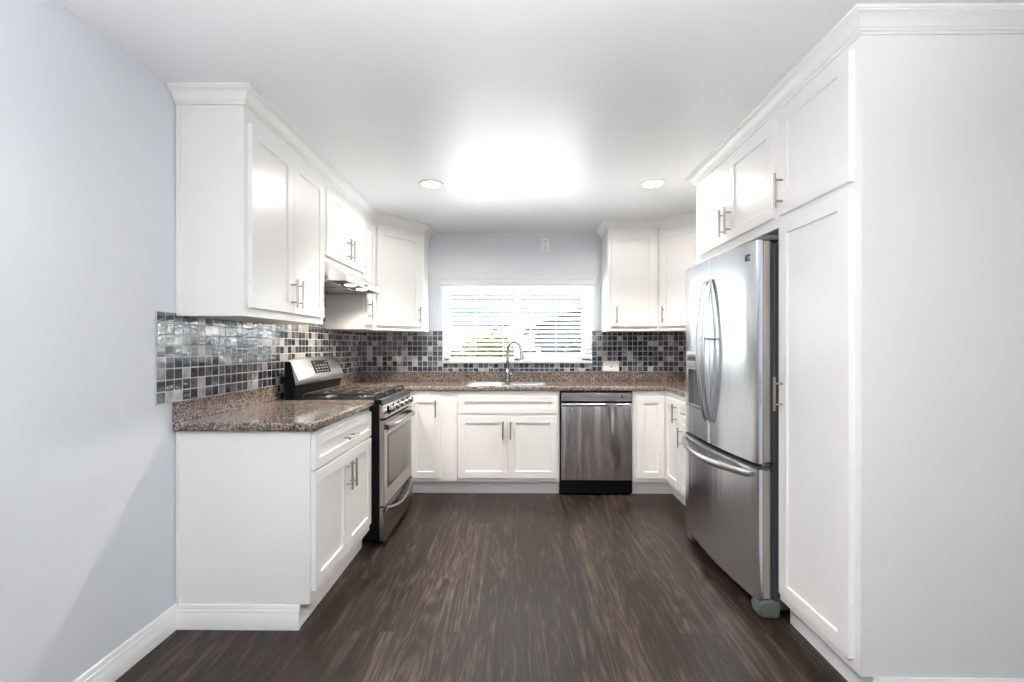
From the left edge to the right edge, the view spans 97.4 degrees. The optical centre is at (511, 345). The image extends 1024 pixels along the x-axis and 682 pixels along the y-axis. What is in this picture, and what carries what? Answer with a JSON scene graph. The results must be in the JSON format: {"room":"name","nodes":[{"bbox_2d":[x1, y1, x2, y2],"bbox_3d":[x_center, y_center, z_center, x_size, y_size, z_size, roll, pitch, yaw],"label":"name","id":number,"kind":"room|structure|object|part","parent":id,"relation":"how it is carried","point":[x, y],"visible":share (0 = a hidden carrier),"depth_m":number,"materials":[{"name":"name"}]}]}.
{"room":"kitchen","nodes":[
{"label":"kitchen","id":0,"kind":"room"},
{"bbox_2d":[0,0,360,681],"bbox_3d":[-1.599,0.048,0.601,0.150,2.535,7.970,0,0,1],"label":"wall","id":1,"kind":"structure","parent":0,"point":[88,131],"depth_m":1.57,"materials":[{"name":"white paint"}]},
{"bbox_2d":[73,604,177,681],"bbox_3d":[-1.530,1.211,-0.682,0.014,0.108,5.405,0,0,1],"label":"baseboard","id":2,"kind":"structure","parent":1,"relation":"attached to","point":[114,665],"depth_m":1.78,"materials":[{"name":"white paint"}]},
{"bbox_2d":[176,105,323,324],"bbox_3d":[-1.320,-0.626,2.427,0.366,0.983,0.829,0,0,1],"label":"upper cabinet","id":3,"kind":"object","parent":1,"relation":"attached to","point":[250,208],"visible":0.96,"depth_m":2.03,"materials":[{"name":"white paint"}]},
{"bbox_3d":[-1.355,-0.607,2.016,0.304,0.944,0.006,0,0,1],"label":"scribe trim","id":4,"kind":"part","parent":3,"relation":"part of","materials":[{"name":"white paint"}]},
{"bbox_3d":[-1.190,-0.595,2.240,0.020,0.840,0.384,0,0,1],"label":"door","id":5,"kind":"part","parent":3,"relation":"part of","materials":[{"name":"white paint"}]},
{"bbox_3d":[-1.157,-0.280,2.401,0.041,0.150,0.012,0,0,1],"label":"handle","id":6,"kind":"part","parent":3,"relation":"part of","materials":[{"name":"silver metal"}]},
{"bbox_3d":[-1.157,-0.280,2.464,0.041,0.150,0.012,0,0,1],"label":"handle","id":7,"kind":"part","parent":3,"relation":"part of","materials":[{"name":"silver metal"}]},
{"bbox_3d":[-1.186,-0.595,2.626,0.020,0.840,0.384,0,0,1],"label":"door","id":8,"kind":"part","parent":3,"relation":"part of","materials":[{"name":"white paint"}]},
{"bbox_2d":[155,297,361,404],"bbox_3d":[-1.494,0.004,3.164,0.008,0.788,2.522,0,0,1],"label":"tile backsplash","id":9,"kind":"structure","parent":1,"relation":"attached to","point":[195,357],"depth_m":2.40,"materials":[{"name":"grey tile"}]},
{"bbox_2d":[323,177,364,277],"bbox_3d":[-1.311,-0.831,3.218,0.365,0.575,0.746,0,0,1],"label":"upper cabinet","id":10,"kind":"object","parent":1,"relation":"attached to","point":[344,223],"visible":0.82,"depth_m":3.14,"materials":[{"name":"white paint"}]},
{"bbox_3d":[-1.182,-0.796,3.038,0.020,0.438,0.356,0,0,1],"label":"door","id":11,"kind":"part","parent":10,"relation":"part of","materials":[{"name":"white paint"}]},
{"bbox_3d":[-1.150,-0.682,3.185,0.041,0.150,0.012,0,0,1],"label":"handle","id":12,"kind":"part","parent":10,"relation":"part of","materials":[{"name":"silver metal"}]},
{"bbox_3d":[-1.149,-0.682,3.248,0.041,0.150,0.012,0,0,1],"label":"handle","id":13,"kind":"part","parent":10,"relation":"part of","materials":[{"name":"silver metal"}]},
{"bbox_3d":[-1.178,-0.796,3.396,0.020,0.438,0.356,0,0,1],"label":"door","id":14,"kind":"part","parent":10,"relation":"part of","materials":[{"name":"white paint"}]},
{"bbox_2d":[326,213,374,329],"bbox_3d":[-1.306,-0.626,3.713,0.365,0.983,0.237,0,0,1],"label":"upper cabinet","id":15,"kind":"object","parent":1,"relation":"attached to","point":[343,311],"visible":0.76,"depth_m":3.60,"materials":[{"name":"white paint"}]},
{"bbox_3d":[-1.175,-0.595,3.713,0.020,0.840,0.206,0,0,1],"label":"door","id":16,"kind":"part","parent":15,"relation":"part of","materials":[{"name":"white paint"}]},
{"bbox_3d":[-1.145,-0.290,3.655,0.041,0.150,0.012,0,0,1],"label":"handle","id":17,"kind":"part","parent":15,"relation":"part of","materials":[{"name":"silver metal"}]},
{"bbox_2d":[324,261,380,293],"bbox_3d":[-1.267,-0.476,3.217,0.440,0.125,0.743,0,0,1],"label":"range hood","id":18,"kind":"object","parent":1,"relation":"attached to","point":[337,280],"visible":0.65,"depth_m":3.11,"materials":[{"name":"silver metal"}]},
{"bbox_2d":[344,284,356,286],"bbox_3d":[-1.119,-0.418,3.116,0.080,0.009,0.080,0,0,1],"label":"lamp","id":19,"kind":"object","parent":18,"relation":"on","point":[348,285],"depth_m":3.09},
{"bbox_2d":[114,491,847,681],"bbox_3d":[1.040,1.290,0.500,5.130,0.050,7.820,0,0,1],"label":"floor","id":20,"kind":"structure","parent":0,"point":[464,587],"depth_m":2.10,"materials":[{"name":"brown wood"}]},
{"bbox_2d":[176,408,370,630],"bbox_3d":[-1.171,0.823,2.418,0.663,0.884,0.831,0,0,1],"label":"base cabinet","id":21,"kind":"object","parent":20,"relation":"on","point":[267,523],"visible":0.94,"depth_m":2.02,"materials":[{"name":"white paint"}]},
{"bbox_3d":[-1.496,0.768,2.017,0.021,0.773,0.006,0,0,1],"label":"scribe trim","id":22,"kind":"part","parent":21,"relation":"part of","materials":[{"name":"white paint"}]},
{"bbox_3d":[-1.221,1.211,2.010,0.546,0.108,0.014,0,0,1],"label":"trim","id":23,"kind":"part","parent":21,"relation":"part of","materials":[{"name":"white paint"}]},
{"bbox_2d":[172,385,373,431],"bbox_3d":[-1.186,0.315,2.414,0.635,0.131,0.848,0,0,1],"label":"countertop","id":24,"kind":"structure","parent":21,"relation":"on","point":[258,409],"depth_m":2.20,"materials":[{"name":"brown stone"}]},
{"bbox_3d":[-0.893,0.837,2.223,0.020,0.536,0.388,0,0,1],"label":"door","id":25,"kind":"part","parent":21,"relation":"part of","materials":[{"name":"white paint"}]},
{"bbox_3d":[-0.891,0.484,2.419,0.020,0.150,0.780,0,0,1],"label":"drawer","id":26,"kind":"part","parent":21,"relation":"part of","materials":[{"name":"white paint"}]},
{"bbox_3d":[-0.861,0.685,2.387,0.041,0.150,0.012,0,0,1],"label":"handle","id":27,"kind":"part","parent":21,"relation":"part of","materials":[{"name":"silver metal"}]},
{"bbox_3d":[-0.860,0.484,2.419,0.041,0.012,0.144,0,0,1],"label":"handle","id":28,"kind":"part","parent":21,"relation":"part of","materials":[{"name":"silver metal"}]},
{"bbox_3d":[-0.860,0.685,2.450,0.041,0.150,0.012,0,0,1],"label":"handle","id":29,"kind":"part","parent":21,"relation":"part of","materials":[{"name":"silver metal"}]},
{"bbox_3d":[-0.889,0.837,2.615,0.020,0.536,0.388,0,0,1],"label":"door","id":30,"kind":"part","parent":21,"relation":"part of","materials":[{"name":"white paint"}]},
{"bbox_2d":[285,357,414,544],"bbox_3d":[-1.088,0.671,3.215,0.700,1.188,0.744,0,0,1],"label":"gas range","id":31,"kind":"object","parent":20,"relation":"on","point":[307,378],"visible":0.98,"depth_m":2.98,"materials":[{"name":"silver metal"}]},
{"bbox_3d":[-1.381,0.167,3.218,0.076,0.180,0.738,0,0,1],"label":"backguard panel","id":32,"kind":"part","parent":31,"relation":"part of","materials":[{"name":"silver metal"}]},
{"bbox_3d":[-1.225,0.330,3.004,0.110,0.018,0.110,0,0,1],"label":"burner","id":33,"kind":"part","parent":31,"relation":"part of","materials":[{"name":"silver metal"}]},
{"bbox_2d":[294,389,405,403],"bbox_3d":[-1.116,0.352,3.215,0.584,0.027,0.744,0,0,1],"label":"cooktop","id":34,"kind":"object","parent":31,"relation":"in","point":[393,395],"depth_m":2.97,"materials":[{"name":"black metal"}]},
{"bbox_3d":[-0.975,0.330,3.002,0.110,0.018,0.110,0,0,1],"label":"burner","id":35,"kind":"part","parent":31,"relation":"part of","materials":[{"name":"silver metal"}]},
{"bbox_3d":[-0.793,0.415,2.960,0.048,0.047,0.040,0,0,1],"label":"knob","id":36,"kind":"part","parent":31,"relation":"part of","materials":[{"name":"silver metal"}]},
{"bbox_3d":[-0.818,0.742,3.212,0.035,0.545,0.740,0,0,1],"label":"oven door","id":37,"kind":"part","parent":31,"relation":"part of","materials":[{"name":"silver metal"}]},
{"bbox_3d":[-0.816,1.133,3.212,0.038,0.216,0.740,0,0,1],"label":"drawer","id":38,"kind":"part","parent":31,"relation":"part of","materials":[{"name":"silver metal"}]},
{"bbox_3d":[-0.816,0.414,3.212,0.037,0.091,0.740,0,0,1],"label":"control panel","id":39,"kind":"part","parent":31,"relation":"part of","materials":[{"name":"silver metal"}]},
{"bbox_3d":[-0.786,1.067,3.212,0.048,0.086,0.690,0,0,1],"label":"handle","id":40,"kind":"part","parent":31,"relation":"part of","materials":[{"name":"silver metal"}]},
{"bbox_3d":[-0.772,0.515,3.212,0.069,0.050,0.684,0,0,1],"label":"handle","id":41,"kind":"part","parent":31,"relation":"part of","materials":[{"name":"silver metal"}]},
{"bbox_2d":[410,391,458,492],"bbox_3d":[-0.973,0.823,4.000,1.026,0.884,0.815,0,0,1],"label":"base cabinet","id":42,"kind":"object","parent":20,"relation":"on","point":[435,419],"visible":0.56,"depth_m":3.81,"materials":[{"name":"white paint"}]},
{"bbox_3d":[-0.735,0.770,3.808,0.255,0.690,0.020,0,0,1],"label":"door","id":43,"kind":"part","parent":42,"relation":"part of","materials":[{"name":"white paint"}]},
{"bbox_3d":[-0.642,0.526,3.776,0.012,0.147,0.041,0,0,1],"label":"handle","id":44,"kind":"part","parent":42,"relation":"part of","materials":[{"name":"silver metal"}]},
{"bbox_2d":[341,371,684,396],"bbox_3d":[0.214,0.316,3.717,3.410,0.129,1.399,0,0,1],"label":"countertop","id":45,"kind":"structure","parent":42,"relation":"on","point":[672,382],"depth_m":4.31,"materials":[{"name":"brown stone"}]},
{"bbox_2d":[462,382,550,385],"bbox_3d":[-0.045,0.441,4.033,0.774,0.212,0.412,0,0,1],"label":"sink","id":46,"kind":"object","parent":45,"relation":"in","point":[465,383],"visible":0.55,"depth_m":4.21,"materials":[{"name":"silver metal"}]},
{"bbox_3d":[-0.238,0.443,4.035,0.341,0.207,0.359,0,0,1],"label":"bowl","id":47,"kind":"part","parent":46,"relation":"part of","materials":[{"name":"silver metal"}]},
{"bbox_3d":[0.149,0.443,4.031,0.341,0.207,0.359,0,0,1],"label":"bowl","id":48,"kind":"part","parent":46,"relation":"part of","materials":[{"name":"silver metal"}]},
{"bbox_2d":[505,341,523,381],"bbox_3d":[0.025,0.144,4.280,0.211,0.391,0.061,0,0,28],"label":"faucet","id":49,"kind":"object","parent":45,"relation":"on","point":[508,373],"visible":1,"depth_m":4.29,"materials":[{"name":"silver metal"}]},
{"bbox_3d":[0.020,0.084,4.277,0.174,0.271,0.027,0,0,31],"label":"spout","id":50,"kind":"part","parent":49,"relation":"part of","materials":[{"name":"silver metal"}]},
{"bbox_2d":[458,391,559,492],"bbox_3d":[-0.026,0.823,4.074,0.862,0.884,0.649,0,0,1],"label":"base cabinet","id":51,"kind":"object","parent":20,"relation":"on","point":[509,441],"visible":0.85,"depth_m":3.80,"materials":[{"name":"white paint"}]},
{"bbox_3d":[-0.244,0.853,3.803,0.416,0.524,0.020,0,0,1],"label":"door","id":52,"kind":"part","parent":51,"relation":"part of","materials":[{"name":"white paint"}]},
{"bbox_3d":[-0.076,0.706,3.771,0.012,0.150,0.041,0,0,1],"label":"handle","id":53,"kind":"part","parent":51,"relation":"part of","materials":[{"name":"silver metal"}]},
{"bbox_3d":[-0.034,0.496,3.800,0.836,0.143,0.020,0,0,1],"label":"false drawer","id":54,"kind":"part","parent":51,"relation":"part of","materials":[{"name":"white paint"}]},
{"bbox_3d":[0.176,0.853,3.798,0.416,0.524,0.020,0,0,1],"label":"door","id":55,"kind":"part","parent":51,"relation":"part of","materials":[{"name":"white paint"}]},
{"bbox_2d":[559,391,632,492],"bbox_3d":[0.714,0.824,4.070,0.610,0.883,0.626,0,0,1],"label":"dishwasher","id":56,"kind":"object","parent":20,"relation":"on","point":[596,426],"visible":0.99,"depth_m":3.77,"materials":[{"name":"silver metal"}]},
{"bbox_2d":[631,391,684,504],"bbox_3d":[1.470,0.823,3.922,0.901,0.884,0.923,0,0,1],"label":"base cabinet","id":57,"kind":"object","parent":20,"relation":"on","point":[656,420],"visible":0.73,"depth_m":3.78,"materials":[{"name":"white paint"}]},
{"bbox_3d":[1.167,0.770,3.788,0.228,0.690,0.020,0,0,1],"label":"door","id":58,"kind":"part","parent":57,"relation":"part of","materials":[{"name":"white paint"}]},
{"bbox_3d":[1.294,0.770,3.623,0.020,0.690,0.300,0,0,1],"label":"door","id":59,"kind":"part","parent":57,"relation":"part of","materials":[{"name":"white paint"}]},
{"bbox_3d":[1.263,0.526,3.510,0.041,0.147,0.012,0,0,1],"label":"handle","id":60,"kind":"part","parent":57,"relation":"part of","materials":[{"name":"silver metal"}]},
{"bbox_2d":[677,396,687,498],"bbox_3d":[1.576,0.823,3.235,0.674,0.884,0.442,0,0,1],"label":"base cabinet","id":61,"kind":"object","parent":20,"relation":"on","point":[683,430],"visible":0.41,"depth_m":3.38,"materials":[{"name":"white paint"}]},
{"bbox_3d":[1.290,0.496,3.237,0.020,0.143,0.380,0,0,1],"label":"drawer","id":62,"kind":"part","parent":61,"relation":"part of","materials":[{"name":"white paint"}]},
{"bbox_3d":[1.290,0.853,3.237,0.020,0.524,0.380,0,0,1],"label":"door","id":63,"kind":"part","parent":61,"relation":"part of","materials":[{"name":"white paint"}]},
{"bbox_2d":[682,235,789,617],"bbox_3d":[1.456,0.374,2.531,0.848,1.782,0.894,0,0,1],"label":"refrigerator","id":64,"kind":"object","parent":20,"relation":"on","point":[730,442],"visible":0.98,"depth_m":2.25,"materials":[{"name":"grey metal"}]},
{"bbox_3d":[1.142,0.090,2.774,0.046,0.114,0.234,0,0,1],"label":"dispenser panel","id":65,"kind":"part","parent":64,"relation":"part of","materials":[{"name":"silver metal"}]},
{"bbox_3d":[1.142,0.027,2.758,0.056,1.040,0.445,0,0,1],"label":"door","id":66,"kind":"part","parent":64,"relation":"part of","materials":[{"name":"silver metal"}]},
{"bbox_3d":[1.082,0.026,2.570,0.064,0.798,0.026,0,0,1],"label":"handle","id":67,"kind":"part","parent":64,"relation":"part of","materials":[{"name":"silver metal"}]},
{"bbox_3d":[1.081,0.026,2.498,0.064,0.798,0.026,0,0,1],"label":"handle","id":68,"kind":"part","parent":64,"relation":"part of","materials":[{"name":"silver metal"}]},
{"bbox_3d":[1.088,0.612,2.544,0.112,0.046,0.853,0,0,1],"label":"handle","id":69,"kind":"part","parent":64,"relation":"part of","materials":[{"name":"silver metal"}]},
{"bbox_3d":[1.139,0.877,2.534,0.056,0.605,0.894,0,0,1],"label":"freezer drawer","id":70,"kind":"part","parent":64,"relation":"part of","materials":[{"name":"silver metal"}]},
{"bbox_3d":[1.137,0.027,2.309,0.056,1.040,0.445,0,0,1],"label":"door","id":71,"kind":"part","parent":64,"relation":"part of","materials":[{"name":"silver metal"}]},
{"bbox_3d":[1.191,0.557,2.124,0.050,0.016,0.048,0,0,1],"label":"hinge plate","id":72,"kind":"part","parent":64,"relation":"part of","materials":[{"name":"silver metal"}]},
{"bbox_2d":[773,34,1023,681],"bbox_3d":[1.530,0.073,1.804,0.738,2.383,0.497,0,0,1],"label":"pantry cabinet","id":73,"kind":"object","parent":20,"relation":"on","point":[901,179],"visible":0.94,"depth_m":1.57,"materials":[{"name":"white paint"}]},
{"bbox_3d":[1.184,-0.693,2.004,0.041,0.152,0.012,0,0,1],"label":"handle","id":74,"kind":"part","parent":73,"relation":"part of","materials":[{"name":"silver metal"}]},
{"bbox_3d":[1.184,0.214,2.004,0.041,0.150,0.012,0,0,1],"label":"handle","id":75,"kind":"part","parent":73,"relation":"part of","materials":[{"name":"silver metal"}]},
{"bbox_3d":[1.212,-0.821,1.819,0.020,0.468,0.430,0,0,1],"label":"door","id":76,"kind":"part","parent":73,"relation":"part of","materials":[{"name":"white paint"}]},
{"bbox_3d":[1.212,0.279,1.819,0.020,1.672,0.430,0,0,1],"label":"door","id":77,"kind":"part","parent":73,"relation":"part of","materials":[{"name":"white paint"}]},
{"bbox_3d":[1.587,1.211,1.562,0.619,0.108,0.014,0,0,1],"label":"trim","id":78,"kind":"part","parent":73,"relation":"part of","materials":[{"name":"white paint"}]},
{"bbox_2d":[377,232,684,371],"bbox_3d":[0.297,0.048,4.492,3.565,2.535,0.150,0,0,1],"label":"wall","id":79,"kind":"structure","parent":0,"point":[451,254],"depth_m":4.42,"materials":[{"name":"white paint"}]},
{"bbox_2d":[342,222,428,331],"bbox_3d":[-1.153,-0.626,4.131,0.664,0.983,0.595,0,0,1],"label":"upper cabinet","id":80,"kind":"object","parent":79,"relation":"attached to","point":[401,254],"visible":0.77,"depth_m":4.01,"materials":[{"name":"white paint"}]},
{"bbox_2d":[166,82,434,238],"bbox_3d":[-1.116,-1.100,3.191,0.368,0.094,2.557,0,0,10],"label":"crown molding","id":81,"kind":"structure","parent":80,"relation":"attached to","point":[212,93],"depth_m":2.24,"materials":[{"name":"white paint"}]},
{"bbox_3d":[-0.999,-0.595,4.002,0.439,0.840,0.020,0,0,-44],"label":"door","id":82,"kind":"part","parent":80,"relation":"part of","materials":[{"name":"white paint"}]},
{"bbox_2d":[444,287,590,360],"bbox_3d":[0.053,-0.209,4.486,1.460,0.752,0.128,0,0,1],"label":"window","id":83,"kind":"structure","parent":79,"relation":"in","point":[445,355],"depth_m":4.49,"materials":[{"name":"white plastic"}]},
{"bbox_2d":[440,277,593,362],"bbox_3d":[0.049,-0.250,4.381,1.494,0.830,0.074,0,0,1],"label":"window blind","id":84,"kind":"object","parent":83,"relation":"attached to","point":[457,283],"visible":1,"depth_m":4.38,"materials":[{"name":"white plastic"}]},
{"bbox_3d":[0.052,0.154,4.388,1.454,0.022,0.040,0,0,1],"label":"rail","id":85,"kind":"part","parent":84,"relation":"part of","materials":[{"name":"white plastic"}]},
{"bbox_3d":[0.719,-0.217,4.381,0.002,0.725,0.053,0,0,1],"label":"ladder cord","id":86,"kind":"part","parent":84,"relation":"part of","materials":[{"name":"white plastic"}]},
{"bbox_3d":[0.389,-0.216,4.516,0.619,0.677,0.040,0,0,1],"label":"sliding sash","id":87,"kind":"part","parent":83,"relation":"part of","materials":[{"name":"white plastic"}]},
{"bbox_2d":[362,331,684,370],"bbox_3d":[0.222,0.050,4.413,3.395,0.398,0.008,0,0,1],"label":"tile backsplash","id":88,"kind":"structure","parent":79,"relation":"attached to","point":[381,351],"depth_m":4.41,"materials":[{"name":"grey tile"}]},
{"bbox_2d":[603,361,618,370],"bbox_3d":[0.968,0.197,4.397,0.156,0.102,0.009,0,0,1],"label":"wall outlet","id":89,"kind":"object","parent":88,"relation":"attached to","point":[607,365],"visible":1,"depth_m":4.39,"materials":[{"name":"white plastic"}]},
{"bbox_2d":[605,364,616,368],"bbox_3d":[0.968,0.198,4.394,0.124,0.054,0.002,0,0,1],"label":"socket","id":90,"kind":"object","parent":89,"relation":"attached to","point":[607,366],"depth_m":4.39,"materials":[{"name":"white plastic"}]},
{"bbox_2d":[541,239,548,250],"bbox_3d":[0.326,-0.994,4.412,0.078,0.118,0.008,0,0,1],"label":"wall outlet","id":91,"kind":"object","parent":79,"relation":"attached to","point":[544,242],"visible":1,"depth_m":4.41,"materials":[{"name":"white plastic"}]},
{"bbox_2d":[601,229,658,331],"bbox_3d":[1.102,-0.626,4.212,0.455,0.983,0.388,0,0,1],"label":"upper cabinet","id":92,"kind":"object","parent":79,"relation":"attached to","point":[629,257],"visible":0.84,"depth_m":4.07,"materials":[{"name":"white paint"}]},
{"bbox_3d":[0.940,-0.280,4.040,0.012,0.150,0.041,0,0,1],"label":"handle","id":93,"kind":"part","parent":92,"relation":"part of","materials":[{"name":"silver metal"}]},
{"bbox_2d":[595,212,696,237],"bbox_3d":[1.294,-1.089,3.945,1.298,0.074,0.364,0,0,31],"label":"crown molding","id":94,"kind":"structure","parent":79,"relation":"attached to","point":[606,225],"depth_m":4.03,"materials":[{"name":"white paint"}]},
{"bbox_2d":[655,222,696,331],"bbox_3d":[1.624,-0.626,4.093,0.595,0.983,0.615,0,0,1],"label":"upper cabinet","id":95,"kind":"object","parent":79,"relation":"attached to","point":[677,244],"visible":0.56,"depth_m":3.96,"materials":[{"name":"white paint"}]},
{"bbox_3d":[1.342,-0.280,4.008,0.041,0.150,0.012,0,0,-44],"label":"handle","id":96,"kind":"part","parent":95,"relation":"part of","materials":[{"name":"silver metal"}]},
{"bbox_2d":[58,0,1023,231],"bbox_3d":[1.040,-1.239,0.500,5.430,0.242,8.120,0,0,1],"label":"ceiling","id":97,"kind":"structure","parent":0,"point":[530,115],"depth_m":1.93,"materials":[{"name":"white paint"}]},
{"bbox_2d":[418,179,443,189],"bbox_3d":[-0.567,-1.129,3.151,0.184,0.011,0.184,0,0,1],"label":"recessed light","id":98,"kind":"object","parent":97,"relation":"in","point":[432,184],"visible":1,"depth_m":3.14,"materials":[{"name":"white paint"}]},
{"bbox_2d":[639,179,665,188],"bbox_3d":[0.982,-1.129,3.142,0.184,0.011,0.184,0,0,1],"label":"recessed light","id":99,"kind":"object","parent":97,"relation":"in","point":[650,183],"visible":1,"depth_m":3.13,"materials":[{"name":"white paint"}]},
{"bbox_3d":[1.990,0.047,2.990,0.150,2.535,2.820,0,0,1],"label":"wall","id":100,"kind":"structure","parent":0,"visible":0},
{"bbox_2d":[697,110,779,263],"bbox_3d":[1.537,-0.831,2.526,0.738,0.575,0.942,0,0,1],"label":"upper cabinet","id":101,"kind":"object","parent":100,"relation":"attached to","point":[735,208],"visible":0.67,"depth_m":2.39,"materials":[{"name":"white paint"}]},
{"bbox_3d":[1.222,-0.818,2.739,0.020,0.455,0.438,0,0,1],"label":"door","id":102,"kind":"part","parent":101,"relation":"part of","materials":[{"name":"white paint"}]},
{"bbox_3d":[1.189,-0.693,2.551,0.041,0.150,0.012,0,0,1],"label":"handle","id":103,"kind":"part","parent":101,"relation":"part of","materials":[{"name":"silver metal"}]},
{"bbox_3d":[1.188,-0.693,2.488,0.041,0.150,0.012,0,0,1],"label":"handle","id":104,"kind":"part","parent":101,"relation":"part of","materials":[{"name":"silver metal"}]},
{"bbox_3d":[1.217,-0.818,2.299,0.020,0.455,0.438,0,0,1],"label":"door","id":105,"kind":"part","parent":101,"relation":"part of","materials":[{"name":"white paint"}]},
{"bbox_2d":[685,2,1023,185],"bbox_3d":[1.536,-1.110,2.283,0.736,0.083,1.546,0,0,1],"label":"crown molding","id":106,"kind":"structure","parent":101,"relation":"attached to","point":[879,18],"depth_m":1.56,"materials":[{"name":"white paint"}]},
{"label":"outside","id":107,"kind":"structure","parent":0,"visible":0},
{"bbox_3d":[0.824,1.815,82.406,120.000,0.100,155.180,0,0,1],"label":"ground","id":108,"kind":"structure","parent":107,"visible":0},
{"bbox_2d":[455,316,522,356],"bbox_3d":[-0.372,0.559,9.276,1.651,2.428,1.372,0,0,1],"label":"shrub","id":109,"kind":"object","parent":108,"relation":"on","point":[458,355],"visible":0.13,"depth_m":8.98,"materials":[{"name":"green plant"}]},
{"bbox_2d":[450,347,577,356],"bbox_3d":[0.943,0.905,14.756,9.590,1.720,0.130,0,0,1],"label":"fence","id":110,"kind":"object","parent":108,"relation":"on","point":[451,355],"visible":0.1,"depth_m":14.79,"materials":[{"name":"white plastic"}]},
{"bbox_2d":[522,308,580,351],"bbox_3d":[5.396,-0.330,19.622,9.800,4.190,7.450,0,0,1],"label":"house","id":111,"kind":"structure","parent":108,"relation":"on","point":[580,308],"depth_m":16.39,"materials":[{"name":"paint"}]},
{"bbox_2d":[561,334,580,351],"bbox_3d":[2.416,0.556,13.455,2.096,2.439,1.652,0,0,1],"label":"shrub","id":112,"kind":"object","parent":108,"relation":"on","point":[577,334],"visible":0.05,"depth_m":13.40,"materials":[{"name":"green plant"}]},
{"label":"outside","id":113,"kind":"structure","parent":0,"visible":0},
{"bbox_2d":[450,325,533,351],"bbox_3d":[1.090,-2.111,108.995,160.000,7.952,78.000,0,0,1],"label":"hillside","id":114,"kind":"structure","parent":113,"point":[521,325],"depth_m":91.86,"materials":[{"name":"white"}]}
]}

